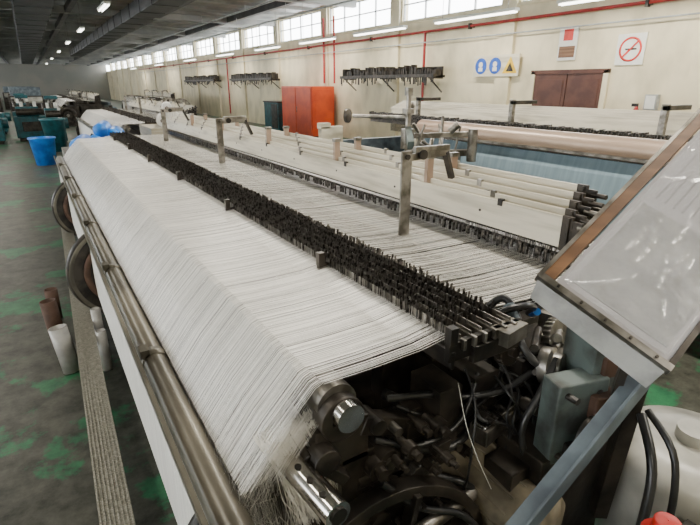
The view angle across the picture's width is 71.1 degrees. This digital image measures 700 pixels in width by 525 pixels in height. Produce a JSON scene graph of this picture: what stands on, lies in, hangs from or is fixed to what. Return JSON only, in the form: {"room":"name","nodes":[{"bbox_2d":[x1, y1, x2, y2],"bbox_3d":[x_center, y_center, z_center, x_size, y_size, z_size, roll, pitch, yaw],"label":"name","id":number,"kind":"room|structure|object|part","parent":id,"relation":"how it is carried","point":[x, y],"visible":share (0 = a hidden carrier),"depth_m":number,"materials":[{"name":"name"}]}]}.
{"room":"textile factory","nodes":[
{"label":"textile factory","id":0,"kind":"room"},
{"bbox_2d":[0,63,110,100],"bbox_3d":[-38.152,-21.213,57.385,18.000,4.200,0.200,-12,23,-30],"label":"wall","id":1,"kind":"structure","parent":0,"point":[52,79],"depth_m":58.90,"materials":[{"name":"beige paint"}]},
{"bbox_2d":[0,0,356,65],"bbox_3d":[-17.769,-11.882,25.901,17.900,0.300,77.000,-12,23,-30],"label":"ceiling","id":2,"kind":"structure","parent":0,"point":[9,49],"depth_m":21.25,"materials":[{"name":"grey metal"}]},
{"bbox_2d":[11,0,56,63],"bbox_3d":[-16.509,-11.327,25.058,0.840,0.770,46.000,-12,23,-30],"label":"air duct","id":3,"kind":"object","parent":2,"relation":"hanging from","point":[31,17],"visible":0.98,"depth_m":14.83,"materials":[{"name":"metal"}]},
{"bbox_2d":[76,2,84,32],"bbox_3d":[-8.971,-8.090,16.188,0.140,0.814,1.300,-12,23,-30],"label":"fluorescent light","id":4,"kind":"object","parent":2,"relation":"hanging from","point":[80,29],"visible":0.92,"depth_m":15.91,"materials":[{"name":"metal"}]},
{"bbox_2d":[97,0,110,11],"bbox_3d":[-5.796,-6.356,11.402,0.140,0.814,1.300,-12,23,-30],"label":"fluorescent light","id":5,"kind":"object","parent":2,"relation":"hanging from","point":[104,4],"visible":1,"depth_m":11.31,"materials":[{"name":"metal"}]},
{"bbox_2d":[69,0,188,56],"bbox_3d":[-10.249,-9.669,20.409,0.640,0.720,31.000,-12,23,-30],"label":"air duct","id":6,"kind":"object","parent":2,"relation":"hanging from","point":[135,14],"visible":0.96,"depth_m":15.35,"materials":[{"name":"metal"}]},
{"bbox_2d":[183,42,196,60],"bbox_3d":[-9.001,-11.910,27.319,0.140,1.214,2.300,-12,23,-30],"label":"fluorescent light","id":7,"kind":"object","parent":2,"relation":"hanging from","point":[191,59],"visible":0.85,"depth_m":27.33,"materials":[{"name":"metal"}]},
{"bbox_2d":[94,0,353,62],"bbox_3d":[-7.344,-9.735,21.059,1.239,0.399,53.000,-12,23,-30],"label":"conduit","id":8,"kind":"object","parent":2,"relation":"hanging from","point":[346,1],"visible":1,"depth_m":15.71,"materials":[{"name":"metal"}]},
{"bbox_2d":[215,33,233,56],"bbox_3d":[-5.827,-10.176,22.532,0.140,1.214,2.300,-12,23,-30],"label":"fluorescent light","id":9,"kind":"object","parent":2,"relation":"hanging from","point":[229,53],"visible":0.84,"depth_m":22.56,"materials":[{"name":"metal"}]},
{"bbox_2d":[254,18,280,50],"bbox_3d":[-3.181,-8.731,18.543,0.140,1.214,2.300,-12,23,-30],"label":"fluorescent light","id":10,"kind":"object","parent":2,"relation":"hanging from","point":[276,45],"visible":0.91,"depth_m":18.48,"materials":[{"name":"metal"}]},
{"bbox_2d":[298,7,336,43],"bbox_3d":[-1.064,-7.575,15.352,0.140,1.214,2.300,-12,23,-30],"label":"fluorescent light","id":11,"kind":"object","parent":2,"relation":"hanging from","point":[330,37],"visible":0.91,"depth_m":15.35,"materials":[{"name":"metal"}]},
{"bbox_2d":[352,0,407,35],"bbox_3d":[0.735,-6.592,12.639,0.140,1.214,2.300,-12,23,-30],"label":"fluorescent light","id":12,"kind":"object","parent":2,"relation":"hanging from","point":[400,27],"visible":1,"depth_m":12.62,"materials":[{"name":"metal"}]},
{"bbox_2d":[433,0,519,23],"bbox_3d":[2.534,-5.609,9.927,0.140,1.214,2.300,-12,23,-30],"label":"fluorescent light","id":13,"kind":"object","parent":2,"relation":"hanging from","point":[513,9],"visible":1,"depth_m":9.94,"materials":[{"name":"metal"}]},
{"bbox_2d":[556,0,598,5],"bbox_3d":[4.227,-4.685,7.374,0.140,1.214,2.300,-12,23,-30],"label":"fluorescent light","id":14,"kind":"object","parent":2,"relation":"hanging from","point":[560,2],"visible":1,"depth_m":8.26,"materials":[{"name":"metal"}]},
{"bbox_2d":[0,99,699,524],"bbox_3d":[-17.642,-8.054,27.372,18.200,0.100,77.000,-12,23,-30],"label":"floor","id":15,"kind":"structure","parent":0,"point":[46,473],"depth_m":2.90,"materials":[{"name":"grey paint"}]},
{"bbox_2d":[0,97,4,111],"bbox_3d":[-15.843,-6.777,21.351,1.200,1.600,1.249,-12,23,-30],"label":"machine","id":16,"kind":"object","parent":15,"relation":"on","point":[1,102],"visible":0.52,"depth_m":21.35,"materials":[{"name":"metal"}]},
{"bbox_2d":[0,118,8,143],"bbox_3d":[-10.889,-4.283,14.760,0.950,1.400,0.849,-12,23,-30],"label":"machine","id":17,"kind":"object","parent":15,"relation":"on","point":[4,124],"visible":1,"depth_m":14.90,"materials":[{"name":"paint"}]},
{"bbox_2d":[0,112,11,133],"bbox_3d":[-12.892,-5.343,17.686,1.045,1.400,0.849,-12,23,-30],"label":"machine","id":18,"kind":"object","parent":15,"relation":"on","point":[7,115],"visible":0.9,"depth_m":17.86,"materials":[{"name":"paint"}]},
{"bbox_2d":[2,86,31,109],"bbox_3d":[-24.435,-12.177,36.258,2.000,1.600,1.249,-12,23,-30],"label":"machine","id":19,"kind":"object","parent":15,"relation":"on","point":[5,88],"visible":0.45,"depth_m":35.57,"materials":[{"name":"metal"}]},
{"bbox_2d":[11,93,31,123],"bbox_3d":[-12.422,-5.764,18.847,0.950,1.400,0.849,-12,23,-30],"label":"machine","id":20,"kind":"object","parent":15,"relation":"on","point":[18,99],"visible":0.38,"depth_m":18.51,"materials":[{"name":"paint"}]},
{"bbox_2d":[8,87,45,120],"bbox_3d":[-16.116,-7.923,24.515,1.500,1.600,1.249,-12,23,-30],"label":"machine","id":21,"kind":"object","parent":15,"relation":"on","point":[33,93],"visible":0.51,"depth_m":24.12,"materials":[{"name":"metal"}]},
{"bbox_2d":[12,95,44,140],"bbox_3d":[-10.246,-4.701,15.913,1.140,1.400,0.849,-12,23,-30],"label":"machine","id":22,"kind":"object","parent":15,"relation":"on","point":[27,123],"visible":0.79,"depth_m":15.62,"materials":[{"name":"paint"}]},
{"bbox_2d":[27,136,55,165],"bbox_3d":[-6.900,-2.517,11.057,0.553,0.600,0.553,-12,23,-30],"label":"bin","id":23,"kind":"object","parent":15,"relation":"on","point":[43,148],"visible":0.99,"depth_m":10.90,"materials":[{"name":"plastic"}]},
{"bbox_2d":[39,298,62,346],"bbox_3d":[-2.024,0.413,3.351,0.119,0.336,0.109,-12,23,-30],"label":"tube","id":24,"kind":"object","parent":15,"relation":"on","point":[49,308],"visible":0.61,"depth_m":3.30,"materials":[{"name":"cardboard"}]},
{"bbox_2d":[39,117,66,151],"bbox_3d":[-7.979,-3.463,13.258,0.620,0.880,0.620,-12,23,-30],"label":"bin","id":25,"kind":"object","parent":15,"relation":"on","point":[51,126],"visible":0.84,"depth_m":13.05,"materials":[{"name":"paint"}]},
{"bbox_2d":[44,287,62,317],"bbox_3d":[-2.269,0.316,3.748,0.094,0.242,0.089,-12,23,-30],"label":"tube","id":26,"kind":"object","parent":15,"relation":"on","point":[51,292],"visible":0.54,"depth_m":3.72,"materials":[{"name":"cardboard"}]},
{"bbox_2d":[41,96,68,140],"bbox_3d":[-8.912,-4.302,14.812,0.665,1.400,0.849,-12,23,-30],"label":"machine","id":27,"kind":"object","parent":15,"relation":"on","point":[51,111],"visible":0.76,"depth_m":14.54,"materials":[{"name":"paint"}]},
{"bbox_2d":[48,324,78,374],"bbox_3d":[-1.773,0.539,3.049,0.145,0.312,0.104,5,20,12],"label":"tube","id":28,"kind":"object","parent":15,"relation":"on","point":[61,339],"visible":0.95,"depth_m":3.02,"materials":[{"name":"cardboard"}]},
{"bbox_2d":[46,89,88,106],"bbox_3d":[-17.762,-10.180,30.972,2.375,1.445,7.100,-12,23,-30],"label":"power loom","id":29,"kind":"object","parent":15,"relation":"on","point":[73,93],"visible":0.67,"depth_m":30.22,"materials":[{"name":"metal"}]},
{"bbox_2d":[52,90,116,126],"bbox_3d":[-12.999,-7.579,23.792,2.375,1.445,7.100,-12,23,-30],"label":"power loom","id":30,"kind":"object","parent":15,"relation":"on","point":[70,108],"visible":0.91,"depth_m":21.61,"materials":[{"name":"dark iron"},{"name":"steel"},{"name":"white cotton yarn"}]},
{"bbox_3d":[-13.056,-7.461,24.148,2.160,0.980,6.460,-12,23,-30],"label":"loom frame","id":31,"kind":"part","parent":30,"relation":"part of","materials":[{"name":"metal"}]},
{"bbox_2d":[61,120,123,166],"bbox_3d":[-3.789,-1.540,7.513,1.000,1.179,1.088,-12,23,-30],"label":"plastic bag","id":32,"kind":"object","parent":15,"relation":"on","point":[103,128],"visible":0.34,"depth_m":7.10,"materials":[{"name":"plastic"}]},
{"bbox_2d":[90,307,103,339],"bbox_3d":[-1.664,0.453,3.253,0.060,0.322,0.069,-12,23,-30],"label":"tube","id":33,"kind":"object","parent":15,"relation":"on","point":[96,315],"visible":0.37,"depth_m":3.21,"materials":[{"name":"cardboard"}]},
{"bbox_2d":[61,228,135,524],"bbox_3d":[-1.889,0.416,3.472,0.110,0.252,5.900,-11,23,-29],"label":"plank","id":34,"kind":"object","parent":15,"relation":"on","point":[114,507],"visible":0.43,"depth_m":2.21,"materials":[{"name":"metal"}]},
{"bbox_2d":[95,328,112,370],"bbox_3d":[-1.539,0.546,3.068,0.060,0.272,0.068,-12,23,-30],"label":"tube","id":35,"kind":"object","parent":15,"relation":"on","point":[101,335],"visible":0.99,"depth_m":3.05,"materials":[{"name":"plastic"}]},
{"bbox_2d":[76,95,218,162],"bbox_3d":[-4.903,-3.157,11.586,2.375,1.445,7.100,-12,23,-30],"label":"power loom","id":36,"kind":"object","parent":15,"relation":"on","point":[129,122],"visible":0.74,"depth_m":11.43,"materials":[{"name":"dark iron"},{"name":"steel"},{"name":"white cotton yarn"}]},
{"bbox_3d":[-5.275,-3.463,11.440,0.280,0.120,6.562,-12,23,-30],"label":"dropper frame","id":37,"kind":"part","parent":36,"relation":"part of","materials":[{"name":"fabric"}]},
{"bbox_3d":[-4.960,-3.039,11.942,2.160,0.980,6.460,-12,23,-30],"label":"loom frame","id":38,"kind":"part","parent":36,"relation":"part of","materials":[{"name":"metal"}]},
{"bbox_2d":[122,90,174,114],"bbox_3d":[-10.918,-8.824,27.228,2.375,1.445,7.100,-12,23,-30],"label":"power loom","id":39,"kind":"object","parent":15,"relation":"on","point":[152,93],"visible":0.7,"depth_m":27.21,"materials":[{"name":"metal"}]},
{"bbox_2d":[139,102,184,144],"bbox_3d":[-2.889,-1.911,8.154,0.900,1.439,0.973,-12,23,-30],"label":"power loom","id":40,"kind":"object","parent":15,"relation":"on","point":[145,129],"visible":0.24,"depth_m":7.60,"materials":[{"name":"white cloth"},{"name":"steel"},{"name":"dark iron"}]},
{"bbox_2d":[160,97,190,104],"bbox_3d":[-5.697,-4.686,15.958,1.416,1.296,1.900,-12,23,-30],"label":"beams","id":41,"kind":"structure","parent":15,"relation":"on","point":[179,100],"depth_m":15.08,"materials":[{"name":"metal"}]},
{"bbox_2d":[263,100,282,130],"bbox_3d":[-2.844,-5.901,19.666,0.770,1.100,1.400,-12,23,-30],"label":"base cabinet","id":42,"kind":"object","parent":15,"relation":"on","point":[272,109],"visible":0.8,"depth_m":19.24,"materials":[{"name":"teal metal"}]},
{"bbox_2d":[281,86,333,137],"bbox_3d":[-1.545,-5.433,17.551,0.900,1.660,2.420,-12,23,-30],"label":"tall cabinet","id":43,"kind":"object","parent":15,"relation":"on","point":[303,107],"visible":0.74,"depth_m":16.74,"materials":[{"name":"paint"}]},
{"bbox_2d":[51,107,699,524],"bbox_3d":[-1.027,-0.584,4.012,2.460,1.765,7.173,-12,23,-30],"label":"power loom","id":44,"kind":"object","parent":15,"relation":"on","point":[287,357],"visible":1,"depth_m":1.44,"materials":[{"name":"dark iron"},{"name":"steel"},{"name":"white cotton yarn"}]},
{"bbox_3d":[-1.371,-0.752,3.956,0.280,0.120,6.602,-12,23,-30],"label":"dropper frame","id":45,"kind":"part","parent":44,"relation":"part of","materials":[{"name":"fabric"}]},
{"bbox_3d":[-1.057,-0.328,4.457,2.160,0.980,6.500,-12,23,-30],"label":"loom frame","id":46,"kind":"part","parent":44,"relation":"part of","materials":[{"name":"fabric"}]},
{"bbox_3d":[0.500,0.602,1.472,0.372,0.379,0.356,-12,23,-30],"label":"drive motor","id":47,"kind":"part","parent":44,"relation":"part of","materials":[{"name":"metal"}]},
{"bbox_3d":[0.461,0.560,1.181,0.738,0.546,0.101,-12,23,-30],"label":"guard arm","id":48,"kind":"part","parent":44,"relation":"part of","materials":[{"name":"blue paint"}]},
{"bbox_2d":[343,88,478,161],"bbox_3d":[0.497,-0.627,4.257,1.103,1.680,0.550,0,20,-1],"label":"stand","id":49,"kind":"object","parent":15,"relation":"on","point":[408,135],"visible":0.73,"depth_m":4.05,"materials":[{"name":"metal"}]},
{"bbox_2d":[317,97,699,243],"bbox_3d":[1.795,-0.957,5.356,2.080,1.550,5.400,-12,23,-30],"label":"power loom","id":50,"kind":"object","parent":15,"relation":"on","point":[601,149],"visible":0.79,"depth_m":4.23,"materials":[{"name":"metal"}]},
{"bbox_3d":[1.764,-0.796,5.426,1.920,1.200,5.350,-12,23,-30],"label":"loom frame","id":51,"kind":"part","parent":50,"relation":"part of","materials":[{"name":"beige paint"}]},
{"bbox_2d":[594,405,699,524],"bbox_3d":[0.955,0.769,1.532,0.580,0.909,0.439,-4,20,-10],"label":"tank","id":52,"kind":"object","parent":15,"relation":"on","point":[661,470],"visible":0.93,"depth_m":1.39,"materials":[{"name":"white plastic"}]},
{"bbox_2d":[640,512,695,524],"bbox_3d":[0.779,0.933,1.180,0.360,0.842,0.200,-12,23,-30],"label":"bottle","id":53,"kind":"object","parent":15,"relation":"on","point":[659,518],"visible":1,"depth_m":1.04,"materials":[{"name":"plastic"}]},
{"bbox_2d":[107,0,699,138],"bbox_3d":[-10.005,-11.698,31.117,0.200,4.200,77.000,-12,23,-30],"label":"wall","id":54,"kind":"structure","parent":0,"point":[664,70],"depth_m":11.87,"materials":[{"name":"beige paint"}]},
{"bbox_2d":[144,55,151,64],"bbox_3d":[-16.640,-16.810,40.532,0.050,0.800,3.530,-12,23,-30],"label":"window","id":55,"kind":"structure","parent":54,"relation":"in","point":[146,59],"depth_m":41.12,"materials":[{"name":"paint"}]},
{"bbox_2d":[154,51,162,62],"bbox_3d":[-14.524,-15.654,37.341,0.050,0.800,3.530,-12,23,-30],"label":"window","id":56,"kind":"structure","parent":54,"relation":"in","point":[158,51],"depth_m":37.40,"materials":[{"name":"paint"}]},
{"bbox_2d":[165,47,176,60],"bbox_3d":[-12.407,-14.498,34.150,0.050,0.800,3.530,-12,23,-30],"label":"window","id":57,"kind":"structure","parent":54,"relation":"in","point":[174,47],"depth_m":34.19,"materials":[{"name":"paint"}]},
{"bbox_2d":[179,45,191,58],"bbox_3d":[-10.291,-13.342,30.959,0.050,0.800,3.530,-12,23,-30],"label":"window","id":58,"kind":"structure","parent":54,"relation":"in","point":[182,45],"depth_m":31.19,"materials":[{"name":"paint"}]},
{"bbox_2d":[184,75,221,87],"bbox_3d":[-8.522,-10.395,28.185,0.489,0.671,6.000,-12,23,-30],"label":"tool rack","id":59,"kind":"object","parent":54,"relation":"attached to","point":[204,78],"visible":1,"depth_m":27.42,"materials":[{"name":"metal"}]},
{"bbox_2d":[196,38,212,55],"bbox_3d":[-8.174,-12.186,27.768,0.050,0.800,3.530,-12,23,-30],"label":"window","id":60,"kind":"structure","parent":54,"relation":"in","point":[210,38],"depth_m":27.82,"materials":[{"name":"paint"}]},
{"bbox_2d":[217,32,238,52],"bbox_3d":[-6.058,-11.030,24.576,0.050,0.800,3.530,-12,23,-30],"label":"window","id":61,"kind":"structure","parent":54,"relation":"in","point":[223,43],"depth_m":24.58,"materials":[{"name":"paint"}]},
{"bbox_2d":[229,72,280,88],"bbox_3d":[-4.289,-8.082,21.804,0.489,0.668,5.000,-12,23,-30],"label":"tool rack","id":62,"kind":"object","parent":54,"relation":"attached to","point":[250,77],"visible":1,"depth_m":21.15,"materials":[{"name":"metal"}]},
{"bbox_2d":[244,26,272,47],"bbox_3d":[-3.941,-9.874,21.385,0.050,0.800,3.530,-12,23,-30],"label":"window","id":63,"kind":"structure","parent":54,"relation":"in","point":[259,35],"depth_m":21.52,"materials":[{"name":"paint"}]},
{"bbox_2d":[280,11,320,41],"bbox_3d":[-1.824,-8.718,18.194,0.050,0.800,3.530,-12,23,-30],"label":"window","id":64,"kind":"structure","parent":54,"relation":"in","point":[311,24],"depth_m":18.21,"materials":[{"name":"paint"}]},
{"bbox_2d":[330,0,389,33],"bbox_3d":[0.292,-7.562,15.003,0.050,0.800,3.530,-12,23,-30],"label":"window","id":65,"kind":"structure","parent":54,"relation":"in","point":[359,2],"depth_m":14.98,"materials":[{"name":"paint"}]},
{"bbox_2d":[340,65,444,92],"bbox_3d":[1.055,-5.145,13.752,0.489,0.671,4.400,-12,23,-30],"label":"tool rack","id":66,"kind":"object","parent":54,"relation":"attached to","point":[388,73],"visible":1,"depth_m":13.19,"materials":[{"name":"metal"}]},
{"bbox_2d":[106,0,699,136],"bbox_3d":[-10.124,-11.672,31.048,0.080,4.200,77.000,-12,23,-30],"label":"trim","id":67,"kind":"structure","parent":54,"relation":"attached to","point":[506,43],"depth_m":13.88,"materials":[{"name":"beige paint"}]},
{"bbox_2d":[139,0,699,113],"bbox_3d":[-4.501,-8.505,22.450,0.224,3.500,54.500,-12,23,-30],"label":"pipe","id":68,"kind":"object","parent":54,"relation":"attached to","point":[647,3],"visible":0.86,"depth_m":11.95,"materials":[{"name":"metal"}]},
{"bbox_2d":[404,0,500,21],"bbox_3d":[2.409,-6.406,11.812,0.050,0.800,3.530,-12,23,-30],"label":"window","id":69,"kind":"structure","parent":54,"relation":"in","point":[425,1],"depth_m":12.50,"materials":[{"name":"paint"}]},
{"bbox_2d":[473,53,520,76],"bbox_3d":[3.211,-4.349,10.832,0.035,0.440,1.300,-12,23,-30],"label":"signs","id":70,"kind":"object","parent":54,"relation":"attached to","point":[505,64],"visible":1,"depth_m":10.78,"materials":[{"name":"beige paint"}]},
{"bbox_2d":[556,26,579,60],"bbox_3d":[4.180,-4.202,9.398,0.030,0.600,0.400,-12,23,-30],"label":"notice board","id":71,"kind":"object","parent":54,"relation":"attached to","point":[568,39],"visible":0.88,"depth_m":9.38,"materials":[{"name":"white paper"}]},
{"bbox_2d":[527,68,610,108],"bbox_3d":[4.214,-2.796,9.804,0.075,1.980,1.700,-12,23,-30],"label":"door","id":72,"kind":"structure","parent":54,"relation":"in","point":[576,88],"depth_m":9.49,"materials":[{"name":"brown paint"}]},
{"bbox_2d":[614,32,648,64],"bbox_3d":[4.842,-3.681,8.459,0.029,0.500,0.500,-12,23,-30],"label":"no smoking sign","id":73,"kind":"object","parent":54,"relation":"attached to","point":[630,50],"visible":1,"depth_m":8.44,"materials":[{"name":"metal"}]},
{"bbox_2d":[631,103,638,109],"bbox_3d":[4.953,-2.478,8.529,0.205,0.550,0.160,-12,23,-30],"label":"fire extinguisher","id":74,"kind":"object","parent":54,"relation":"attached to","point":[634,105],"visible":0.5,"depth_m":8.43,"materials":[{"name":"red paint"}]},
{"bbox_2d":[643,94,660,109],"bbox_3d":[5.101,-2.711,8.292,0.105,0.250,0.200,-12,23,-30],"label":"switch box","id":75,"kind":"object","parent":54,"relation":"attached to","point":[651,102],"visible":1,"depth_m":8.25,"materials":[{"name":"paint"}]}
]}

